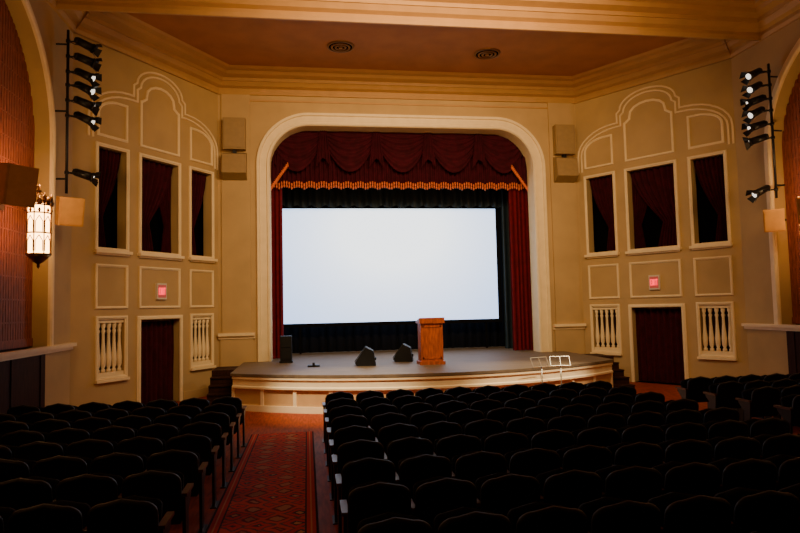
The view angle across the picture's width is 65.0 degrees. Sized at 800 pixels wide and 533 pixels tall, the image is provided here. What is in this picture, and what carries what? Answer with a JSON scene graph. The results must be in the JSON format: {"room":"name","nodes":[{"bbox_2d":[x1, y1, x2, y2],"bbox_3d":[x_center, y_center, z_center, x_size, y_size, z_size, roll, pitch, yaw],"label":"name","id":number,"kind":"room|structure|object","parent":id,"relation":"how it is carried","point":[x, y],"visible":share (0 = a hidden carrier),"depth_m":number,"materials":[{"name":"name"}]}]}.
{"room":"theater auditorium","nodes":[
{"label":"theater auditorium","id":0,"kind":"room"},
{"bbox_2d":[0,0,72,406],"bbox_3d":[-5.950,-1.829,4.511,0.350,9.060,18.400,-1,-4,-8],"label":"wall","id":1,"kind":"structure","parent":0,"point":[53,30],"depth_m":12.60,"materials":[{"name":"paint"}]},
{"bbox_2d":[0,0,34,349],"bbox_3d":[-6.427,-2.098,6.840,0.080,6.540,11.300,-1,-4,-8],"label":"arch panel","id":2,"kind":"object","parent":1,"relation":"attached to","point":[17,126],"visible":0.73,"depth_m":11.56,"materials":[{"name":"brown wood"}]},
{"bbox_2d":[0,184,53,268],"bbox_3d":[-6.551,-0.727,10.983,0.909,1.545,0.461,-1,-4,-8],"label":"lantern sconce","id":3,"kind":"object","parent":2,"relation":"attached to","point":[39,223],"visible":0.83,"depth_m":10.88,"materials":[{"name":"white glass"}]},
{"bbox_2d":[0,163,38,207],"bbox_3d":[-6.285,-1.319,10.253,0.666,0.692,0.611,-1,-4,-8],"label":"speaker","id":4,"kind":"object","parent":1,"relation":"attached to","point":[18,183],"visible":1,"depth_m":10.14},
{"bbox_2d":[0,354,45,413],"bbox_3d":[-5.568,1.880,3.631,0.050,1.530,17.050,-1,-4,-8],"label":"wainscot","id":5,"kind":"structure","parent":1,"relation":"attached to","point":[22,380],"depth_m":11.11,"materials":[{"name":"brown wood"}]},
{"bbox_2d":[0,0,76,361],"bbox_3d":[-5.718,-2.296,4.577,0.140,6.910,18.400,-1,-4,-8],"label":"trim","id":6,"kind":"structure","parent":1,"relation":"attached to","point":[50,348],"depth_m":12.34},
{"bbox_2d":[55,196,84,226],"bbox_3d":[-6.626,-1.095,12.517,0.655,0.594,0.539,-1,-4,-8],"label":"speaker","id":7,"kind":"object","parent":1,"relation":"attached to","point":[69,211],"visible":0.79,"depth_m":12.41},
{"bbox_2d":[55,30,101,193],"bbox_3d":[-6.622,-3.168,13.013,0.862,3.400,0.533,-1,-4,-8],"label":"light bar","id":8,"kind":"object","parent":1,"relation":"attached to","point":[93,63],"visible":1,"depth_m":12.93,"materials":[{"name":"black metal"}]},
{"bbox_2d":[69,33,218,406],"bbox_3d":[-6.265,-1.095,15.746,0.300,9.060,4.588,-3,-4,26],"label":"wall","id":9,"kind":"structure","parent":0,"point":[119,71],"depth_m":15.17,"materials":[{"name":"paint"}]},
{"bbox_2d":[94,315,129,383],"bbox_3d":[-6.702,1.881,14.406,0.420,1.490,0.890,-3,-4,26],"label":"balustrade","id":10,"kind":"object","parent":9,"relation":"in","point":[106,356],"visible":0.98,"depth_m":14.40,"materials":[{"name":"beige wood"}]},
{"bbox_2d":[93,141,132,256],"bbox_3d":[-6.874,-1.526,14.672,0.670,2.570,0.990,-3,-4,26],"label":"window","id":11,"kind":"structure","parent":9,"relation":"in","point":[107,162],"depth_m":14.74,"materials":[{"name":"black"}]},
{"bbox_2d":[88,72,217,308],"bbox_3d":[-6.052,-1.943,15.893,0.040,5.982,4.205,-3,-4,26],"label":"trim","id":12,"kind":"structure","parent":9,"relation":"attached to","point":[207,136],"depth_m":15.71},
{"bbox_2d":[136,315,182,404],"bbox_3d":[-6.212,2.338,15.751,0.660,2.210,1.460,-3,-4,26],"label":"door","id":13,"kind":"structure","parent":9,"relation":"in","point":[155,334],"depth_m":15.78,"materials":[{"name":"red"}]},
{"bbox_2d":[111,387,207,405],"bbox_3d":[-6.016,3.307,15.390,0.030,0.220,4.588,-3,-4,26],"label":"baseboard","id":14,"kind":"structure","parent":9,"relation":"attached to","point":[197,393],"depth_m":16.61,"materials":[{"name":"paint"}]},
{"bbox_2d":[137,152,184,260],"bbox_3d":[-6.253,-1.457,15.964,0.670,2.570,1.420,-3,-4,26],"label":"window","id":15,"kind":"structure","parent":9,"relation":"in","point":[154,214],"depth_m":16.05,"materials":[{"name":"black"}]},
{"bbox_2d":[155,283,166,298],"bbox_3d":[-5.974,0.621,15.718,0.082,0.400,0.300,-3,-4,26],"label":"exit sign","id":16,"kind":"object","parent":9,"relation":"attached to","point":[160,288],"visible":1,"depth_m":15.67,"materials":[{"name":"red plastic"}]},
{"bbox_2d":[189,313,215,370],"bbox_3d":[-5.453,2.020,17.003,0.420,1.490,0.900,-3,-4,26],"label":"balustrade","id":17,"kind":"object","parent":9,"relation":"in","point":[199,343],"visible":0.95,"depth_m":17.00,"materials":[{"name":"beige wood"}]},
{"bbox_2d":[188,166,217,262],"bbox_3d":[-5.625,-1.387,17.269,0.670,2.570,1.000,-3,-4,26],"label":"window","id":18,"kind":"structure","parent":9,"relation":"in","point":[197,181],"depth_m":17.34,"materials":[{"name":"black"}]},
{"bbox_2d":[46,0,799,58],"bbox_3d":[2.010,-6.164,5.986,15.940,0.580,18.400,-1,-4,-8],"label":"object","id":19,"kind":"structure","parent":9,"relation":"attached to","point":[750,20],"depth_m":13.98,"materials":[{"name":"paint"}]},
{"bbox_2d":[207,366,238,404],"bbox_3d":[-4.369,2.978,15.523,0.560,0.820,2.080,-1,-4,-8],"label":"steps","id":20,"kind":"structure","parent":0,"point":[221,382],"depth_m":15.27,"materials":[{"name":"brown wood"}]},
{"bbox_2d":[218,94,584,366],"bbox_3d":[0.167,-1.044,18.790,10.800,9.060,0.500,-1,-4,-8],"label":"wall","id":21,"kind":"structure","parent":0,"point":[263,115],"depth_m":18.81,"materials":[{"name":"paint"}]},
{"bbox_2d":[221,117,246,180],"bbox_3d":[-4.681,-3.332,17.735,0.660,1.750,0.370,-1,-4,-8],"label":"speaker","id":22,"kind":"object","parent":21,"relation":"attached to","point":[234,165],"visible":1,"depth_m":17.66},
{"bbox_2d":[271,131,527,191],"bbox_3d":[0.065,-3.252,19.279,8.460,1.927,0.340,-1,-4,-8],"label":"valance","id":23,"kind":"object","parent":21,"relation":"attached to","point":[304,158],"visible":0.87,"depth_m":19.24,"materials":[{"name":"red fabric"}]},
{"bbox_2d":[271,185,283,358],"bbox_3d":[-3.977,-0.586,18.752,0.940,6.630,0.200,-1,-4,-8],"label":"curtain","id":24,"kind":"object","parent":23,"relation":"hanging from","point":[276,194],"visible":0.25,"depth_m":18.72,"materials":[{"name":"fabric"}]},
{"bbox_2d":[508,186,532,349],"bbox_3d":[4.063,-0.691,19.951,1.200,6.630,0.200,-1,-4,-8],"label":"curtain","id":25,"kind":"object","parent":23,"relation":"hanging from","point":[521,297],"visible":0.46,"depth_m":19.83,"materials":[{"name":"fabric"}]},
{"bbox_2d":[73,11,730,103],"bbox_3d":[0.421,-5.434,16.703,15.940,0.580,4.283,-1,-4,-8],"label":"crown molding","id":26,"kind":"structure","parent":21,"relation":"attached to","point":[124,33],"depth_m":17.93,"materials":[{"name":"paint"}]},
{"bbox_2d":[218,94,585,366],"bbox_3d":[0.222,-0.776,18.445,10.800,8.480,0.160,-1,-4,-8],"label":"trim","id":27,"kind":"structure","parent":21,"relation":"attached to","point":[236,337],"depth_m":18.00,"materials":[{"name":"paint"}]},
{"bbox_2d":[256,113,551,361],"bbox_3d":[0.213,-0.959,18.487,8.700,7.170,0.100,-1,-4,-8],"label":"trim","id":28,"kind":"structure","parent":21,"relation":"attached to","point":[263,231],"depth_m":18.58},
{"bbox_2d":[552,124,578,182],"bbox_3d":[5.051,-3.459,19.187,0.660,1.750,0.370,-1,-4,-8],"label":"speaker","id":29,"kind":"object","parent":21,"relation":"attached to","point":[565,169],"visible":1,"depth_m":19.12},
{"bbox_2d":[127,13,686,75],"bbox_3d":[1.701,-6.390,8.033,16.740,0.150,22.500,-1,-4,-8],"label":"ceiling","id":30,"kind":"structure","parent":0,"point":[233,41],"depth_m":16.36,"materials":[{"name":"paint"}]},
{"bbox_2d":[327,40,353,52],"bbox_3d":[-1.540,-5.679,16.268,0.720,0.060,0.720,-1,-4,-8],"label":"ceiling vent","id":31,"kind":"object","parent":30,"relation":"in","point":[338,46],"depth_m":16.21,"materials":[{"name":"brown metal"}]},
{"bbox_2d":[474,48,500,59],"bbox_3d":[2.352,-5.723,16.950,0.720,0.060,0.720,-1,-4,-8],"label":"ceiling vent","id":32,"kind":"object","parent":30,"relation":"in","point":[485,53],"depth_m":16.89,"materials":[{"name":"brown metal"}]},
{"bbox_2d":[169,381,799,532],"bbox_3d":[1.869,2.631,7.697,16.540,0.220,23.000,-1,-4,-8],"label":"floor","id":33,"kind":"structure","parent":0,"point":[255,422],"depth_m":10.37,"materials":[{"name":"brown carpet"}]},
{"bbox_2d":[0,495,173,532],"bbox_3d":[-3.553,2.119,4.412,3.710,0.853,0.406,-1,-4,-8],"label":"theater seats","id":34,"kind":"object","parent":33,"relation":"on","point":[130,514],"visible":1,"depth_m":4.48,"materials":[{"name":"fabric"}]},
{"bbox_2d":[0,469,193,532],"bbox_3d":[-3.677,2.187,5.250,3.710,0.853,0.406,-1,-4,-8],"label":"theater seats","id":35,"kind":"object","parent":33,"relation":"on","point":[167,486],"visible":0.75,"depth_m":5.29,"materials":[{"name":"fabric"}]},
{"bbox_2d":[0,449,207,532],"bbox_3d":[-3.801,2.255,6.089,3.710,0.853,0.406,-1,-4,-8],"label":"theater seats","id":36,"kind":"object","parent":33,"relation":"on","point":[124,464],"visible":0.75,"depth_m":6.11,"materials":[{"name":"fabric"}]},
{"bbox_2d":[0,434,218,508],"bbox_3d":[-3.925,2.323,6.927,3.710,0.853,0.406,-1,-4,-8],"label":"theater seats","id":37,"kind":"object","parent":33,"relation":"on","point":[36,451],"visible":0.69,"depth_m":6.92,"materials":[{"name":"fabric"}]},
{"bbox_2d":[0,421,227,488],"bbox_3d":[-4.049,2.391,7.765,3.710,0.853,0.406,-1,-4,-8],"label":"theater seats","id":38,"kind":"object","parent":33,"relation":"on","point":[18,438],"visible":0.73,"depth_m":7.73,"materials":[{"name":"fabric"}]},
{"bbox_2d":[0,411,235,471],"bbox_3d":[-4.173,2.459,8.603,3.710,0.853,0.406,-1,-4,-8],"label":"theater seats","id":39,"kind":"object","parent":33,"relation":"on","point":[131,421],"visible":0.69,"depth_m":8.54,"materials":[{"name":"fabric"}]},
{"bbox_2d":[0,403,241,458],"bbox_3d":[-4.297,2.527,9.441,3.710,0.853,0.406,-1,-4,-8],"label":"theater seats","id":40,"kind":"object","parent":33,"relation":"on","point":[73,415],"visible":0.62,"depth_m":9.35,"materials":[{"name":"fabric"}]},
{"bbox_2d":[7,396,246,446],"bbox_3d":[-4.421,2.596,10.280,3.710,0.853,0.406,-1,-4,-8],"label":"theater seats","id":41,"kind":"object","parent":33,"relation":"on","point":[128,405],"visible":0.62,"depth_m":10.16,"materials":[{"name":"fabric"}]},
{"bbox_2d":[205,431,318,532],"bbox_3d":[-0.994,2.417,3.690,1.120,0.207,15.900,-1,-4,-8],"label":"carpet","id":42,"kind":"object","parent":33,"relation":"on","point":[272,488],"visible":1,"depth_m":7.71,"materials":[{"name":"red carpet"}]},
{"bbox_2d":[230,346,613,413],"bbox_3d":[0.397,2.994,17.602,11.200,0.840,8.170,-1,-4,-8],"label":"stage","id":43,"kind":"object","parent":33,"relation":"on","point":[273,386],"visible":0.64,"depth_m":14.29,"materials":[{"name":"beige wood"}]},
{"bbox_2d":[280,336,292,362],"bbox_3d":[-3.123,2.269,17.241,0.350,0.720,0.450,-1,-4,-8],"label":"speaker","id":44,"kind":"object","parent":43,"relation":"on","point":[285,341],"visible":1,"depth_m":17.02,"materials":[{"name":"black metal"}]},
{"bbox_2d":[308,362,319,366],"bbox_3d":[-2.169,2.463,15.773,0.300,0.100,0.200,-1,-4,-8],"label":"microphone","id":45,"kind":"object","parent":43,"relation":"on","point":[313,363],"visible":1,"depth_m":15.68,"materials":[{"name":"black metal"}]},
{"bbox_2d":[354,346,375,365],"bbox_3d":[-0.876,2.257,15.877,0.589,0.465,0.609,-1,-4,-8],"label":"stage monitor","id":46,"kind":"object","parent":43,"relation":"on","point":[367,357],"depth_m":15.60,"materials":[{"name":"black plastic"}]},
{"bbox_2d":[282,205,501,353],"bbox_3d":[-0.264,0.370,20.818,7.450,4.840,0.100,-1,-4,-8],"label":"projection screen","id":47,"kind":"object","parent":43,"relation":"on","point":[343,266],"visible":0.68,"depth_m":20.82,"materials":[{"name":"white fabric"}]},
{"bbox_2d":[284,207,504,352],"bbox_3d":[-0.219,-0.889,21.508,10.800,7.440,0.175,-1,-4,-8],"label":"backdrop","id":48,"kind":"structure","parent":43,"relation":"on","point":[455,335],"depth_m":21.25,"materials":[{"name":"black fabric"}]},
{"bbox_2d":[393,343,413,361],"bbox_3d":[0.084,2.294,16.777,0.620,0.465,0.602,-1,-4,-8],"label":"stage monitor","id":49,"kind":"object","parent":43,"relation":"on","point":[404,354],"depth_m":16.53,"materials":[{"name":"black plastic"}]},
{"bbox_2d":[416,317,445,364],"bbox_3d":[0.766,1.869,15.843,0.640,1.160,0.520,-1,-4,-8],"label":"podium","id":50,"kind":"object","parent":43,"relation":"on","point":[430,330],"visible":1,"depth_m":15.63,"materials":[{"name":"brown wood"}]},
{"bbox_2d":[500,186,512,347],"bbox_3d":[4.152,-0.512,21.117,1.480,6.440,0.175,-1,-4,-8],"label":"drape","id":51,"kind":"object","parent":43,"relation":"on","point":[503,192],"visible":0.12,"depth_m":20.98,"materials":[{"name":"fabric"}]},
{"bbox_2d":[322,380,611,442],"bbox_3d":[1.275,2.521,11.129,5.270,0.853,0.406,-1,-4,-8],"label":"theater seats","id":52,"kind":"object","parent":33,"relation":"on","point":[516,388],"visible":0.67,"depth_m":10.94,"materials":[{"name":"fabric"}]},
{"bbox_2d":[323,385,636,453],"bbox_3d":[1.399,2.453,10.291,5.270,0.853,0.406,-1,-4,-8],"label":"theater seats","id":53,"kind":"object","parent":33,"relation":"on","point":[501,396],"visible":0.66,"depth_m":10.10,"materials":[{"name":"fabric"}]},
{"bbox_2d":[325,391,664,465],"bbox_3d":[1.523,2.385,9.453,5.270,0.853,0.406,-1,-4,-8],"label":"theater seats","id":54,"kind":"object","parent":33,"relation":"on","point":[520,403],"visible":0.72,"depth_m":9.26,"materials":[{"name":"fabric"}]},
{"bbox_2d":[327,398,698,481],"bbox_3d":[1.647,2.317,8.615,5.270,0.853,0.406,-1,-4,-8],"label":"theater seats","id":55,"kind":"object","parent":33,"relation":"on","point":[503,414],"visible":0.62,"depth_m":8.43,"materials":[{"name":"fabric"}]},
{"bbox_2d":[329,407,739,500],"bbox_3d":[1.772,2.249,7.776,5.270,0.853,0.406,-1,-4,-8],"label":"theater seats","id":56,"kind":"object","parent":33,"relation":"on","point":[525,425],"visible":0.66,"depth_m":7.59,"materials":[{"name":"fabric"}]},
{"bbox_2d":[530,357,549,382],"bbox_3d":[3.068,2.558,13.858,0.471,1.099,0.540,-4,-4,34],"label":"music stand","id":57,"kind":"object","parent":33,"relation":"on","point":[541,367],"visible":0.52,"depth_m":13.82,"materials":[{"name":"silver metal"}]},
{"bbox_2d":[549,356,570,383],"bbox_3d":[3.550,2.558,14.021,0.540,1.099,0.470,1,-4,-27],"label":"music stand","id":58,"kind":"object","parent":33,"relation":"on","point":[560,365],"visible":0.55,"depth_m":13.97,"materials":[{"name":"silver metal"}]},
{"bbox_2d":[332,417,789,524],"bbox_3d":[1.896,2.181,6.938,5.270,0.853,0.406,-1,-4,-8],"label":"theater seats","id":59,"kind":"object","parent":33,"relation":"on","point":[450,446],"visible":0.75,"depth_m":6.75,"materials":[{"name":"fabric"}]},
{"bbox_2d":[335,433,799,532],"bbox_3d":[2.020,2.113,6.100,5.270,0.853,0.406,-1,-4,-8],"label":"theater seats","id":60,"kind":"object","parent":33,"relation":"on","point":[470,466],"visible":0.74,"depth_m":5.89,"materials":[{"name":"fabric"}]},
{"bbox_2d":[340,454,799,532],"bbox_3d":[2.144,2.045,5.262,5.270,0.853,0.406,-1,-4,-8],"label":"theater seats","id":61,"kind":"object","parent":33,"relation":"on","point":[500,492],"visible":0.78,"depth_m":5.01,"materials":[{"name":"fabric"}]},
{"bbox_2d":[357,483,799,532],"bbox_3d":[2.268,1.976,4.424,5.270,0.853,0.406,-1,-4,-8],"label":"theater seats","id":62,"kind":"object","parent":33,"relation":"on","point":[738,509],"visible":1,"depth_m":4.22,"materials":[{"name":"fabric"}]},
{"bbox_2d":[675,372,799,418],"bbox_3d":[7.090,2.446,11.996,3.710,0.853,0.406,-1,-4,-8],"label":"theater seats","id":63,"kind":"object","parent":33,"relation":"on","point":[691,388],"visible":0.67,"depth_m":11.68,"materials":[{"name":"fabric"}]},
{"bbox_2d":[703,378,799,426],"bbox_3d":[7.214,2.377,11.158,3.710,0.853,0.406,-1,-4,-8],"label":"theater seats","id":64,"kind":"object","parent":33,"relation":"on","point":[720,394],"visible":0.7,"depth_m":10.83,"materials":[{"name":"fabric"}]},
{"bbox_2d":[735,385,799,420],"bbox_3d":[7.338,2.309,10.320,3.710,0.853,0.406,-1,-4,-8],"label":"theater seats","id":65,"kind":"object","parent":33,"relation":"on","point":[756,402],"visible":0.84,"depth_m":9.97,"materials":[{"name":"fabric"}]},
{"bbox_2d":[773,394,799,433],"bbox_3d":[7.463,2.241,9.482,3.710,0.853,0.406,-1,-4,-8],"label":"theater seats","id":66,"kind":"object","parent":33,"relation":"on","point":[789,410],"visible":0.82,"depth_m":9.13,"materials":[{"name":"fabric"}]},
{"bbox_2d":[585,353,634,387],"bbox_3d":[5.560,2.848,17.004,0.560,0.820,2.080,-1,-4,-8],"label":"steps","id":67,"kind":"structure","parent":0,"point":[619,379],"depth_m":16.52,"materials":[{"name":"brown wood"}]},
{"bbox_2d":[575,59,748,384],"bbox_3d":[7.203,-1.270,17.755,0.300,9.060,4.588,2,-5,-42],"label":"wall","id":68,"kind":"structure","parent":0,"point":[648,129],"depth_m":17.34,"materials":[{"name":"paint"}]},
{"bbox_2d":[583,171,619,258],"bbox_3d":[6.184,-1.524,18.975,0.670,2.530,1.090,2,-5,-42],"label":"window","id":69,"kind":"structure","parent":68,"relation":"in","point":[604,206],"depth_m":19.00,"materials":[{"name":"black"}]},
{"bbox_2d":[590,304,622,355],"bbox_3d":[6.184,1.865,18.684,0.420,1.490,0.990,2,-5,-42],"label":"balustrade","id":70,"kind":"object","parent":68,"relation":"in","point":[608,336],"visible":0.99,"depth_m":18.69,"materials":[{"name":"beige wood"}]},
{"bbox_2d":[624,159,681,254],"bbox_3d":[7.241,-1.623,17.825,0.670,2.530,1.580,2,-5,-42],"label":"window","id":71,"kind":"structure","parent":68,"relation":"in","point":[654,190],"depth_m":17.85,"materials":[{"name":"black"}]},
{"bbox_2d":[648,275,660,289],"bbox_3d":[7.099,0.441,17.518,0.082,0.400,0.300,2,-5,-42],"label":"exit sign","id":72,"kind":"object","parent":68,"relation":"attached to","point":[654,280],"visible":1,"depth_m":17.48,"materials":[{"name":"red plastic"}]},
{"bbox_2d":[578,85,733,298],"bbox_3d":[7.056,-2.124,17.698,0.040,5.982,4.525,2,-5,-42],"label":"trim","id":73,"kind":"structure","parent":68,"relation":"attached to","point":[672,90],"depth_m":17.45,"materials":[{"name":"beige paint"}]},
{"bbox_2d":[628,303,688,383],"bbox_3d":[7.360,2.151,17.625,0.660,2.210,1.620,2,-5,-42],"label":"door","id":74,"kind":"structure","parent":68,"relation":"in","point":[661,331],"depth_m":17.59,"materials":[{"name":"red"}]},
{"bbox_2d":[687,150,732,249],"bbox_3d":[8.294,-1.720,16.678,0.670,2.530,1.060,2,-5,-42],"label":"window","id":75,"kind":"structure","parent":68,"relation":"in","point":[712,188],"depth_m":16.69,"materials":[{"name":"black"}]},
{"bbox_2d":[696,302,737,360],"bbox_3d":[8.294,1.669,16.388,0.420,1.490,0.960,2,-5,-42],"label":"balustrade","id":76,"kind":"object","parent":68,"relation":"in","point":[719,333],"visible":1,"depth_m":16.38,"materials":[{"name":"beige wood"}]},
{"bbox_2d":[731,19,799,375],"bbox_3d":[10.161,-2.039,6.914,0.350,9.060,18.400,-1,-4,-8],"label":"wall","id":77,"kind":"structure","parent":0,"point":[767,349],"depth_m":15.18,"materials":[{"name":"paint"}]},
{"bbox_2d":[739,64,784,202],"bbox_3d":[8.385,-3.079,14.624,0.862,3.249,0.533,-1,-4,-8],"label":"light bar","id":78,"kind":"object","parent":77,"relation":"attached to","point":[748,142],"visible":1,"depth_m":14.54,"materials":[{"name":"black metal"}]},
{"bbox_2d":[741,38,799,330],"bbox_3d":[9.908,-2.500,6.908,0.140,6.910,18.400,-1,-4,-8],"label":"trim","id":79,"kind":"structure","parent":77,"relation":"attached to","point":[777,325],"depth_m":14.72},
{"bbox_2d":[763,208,786,231],"bbox_3d":[8.572,-1.053,14.312,0.636,0.535,0.519,-1,-4,-8],"label":"speaker","id":80,"kind":"object","parent":77,"relation":"attached to","point":[774,220],"visible":1,"depth_m":14.19},
{"bbox_2d":[782,73,799,323],"bbox_3d":[9.931,-2.311,9.279,0.080,6.540,11.300,-1,-4,-8],"label":"arch panel","id":81,"kind":"object","parent":77,"relation":"attached to","point":[790,135],"visible":0.97,"depth_m":14.58,"materials":[{"name":"brown wood"}]},
{"bbox_3d":[8.876,-0.928,13.284,0.909,1.545,0.461,-1,-4,-8],"label":"lantern sconce","id":82,"kind":"object","parent":81,"relation":"attached to","visible":0},
{"bbox_2d":[796,197,799,225],"bbox_3d":[8.718,-1.197,13.229,0.662,0.633,0.604,-1,-4,-8],"label":"lantern sconce","id":83,"kind":"object","parent":82,"relation":"attached to","point":[797,198],"visible":1,"depth_m":13.27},
{"bbox_2d":[786,331,799,373],"bbox_3d":[10.147,1.675,5.975,0.050,1.530,17.050,-1,-4,-8],"label":"wainscot","id":84,"kind":"structure","parent":77,"relation":"attached to","point":[793,337],"depth_m":14.20,"materials":[{"name":"brown wood"}]},
{"label":"outside","id":85,"kind":"structure","parent":0,"visible":0},
{"bbox_2d":[282,184,500,207],"bbox_3d":[-0.144,-2.897,20.795,9.200,1.930,0.125,-1,-4,-8],"label":"drape","id":86,"kind":"object","parent":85,"point":[347,197],"visible":0.27,"depth_m":20.72,"materials":[{"name":"fabric"}]}
]}

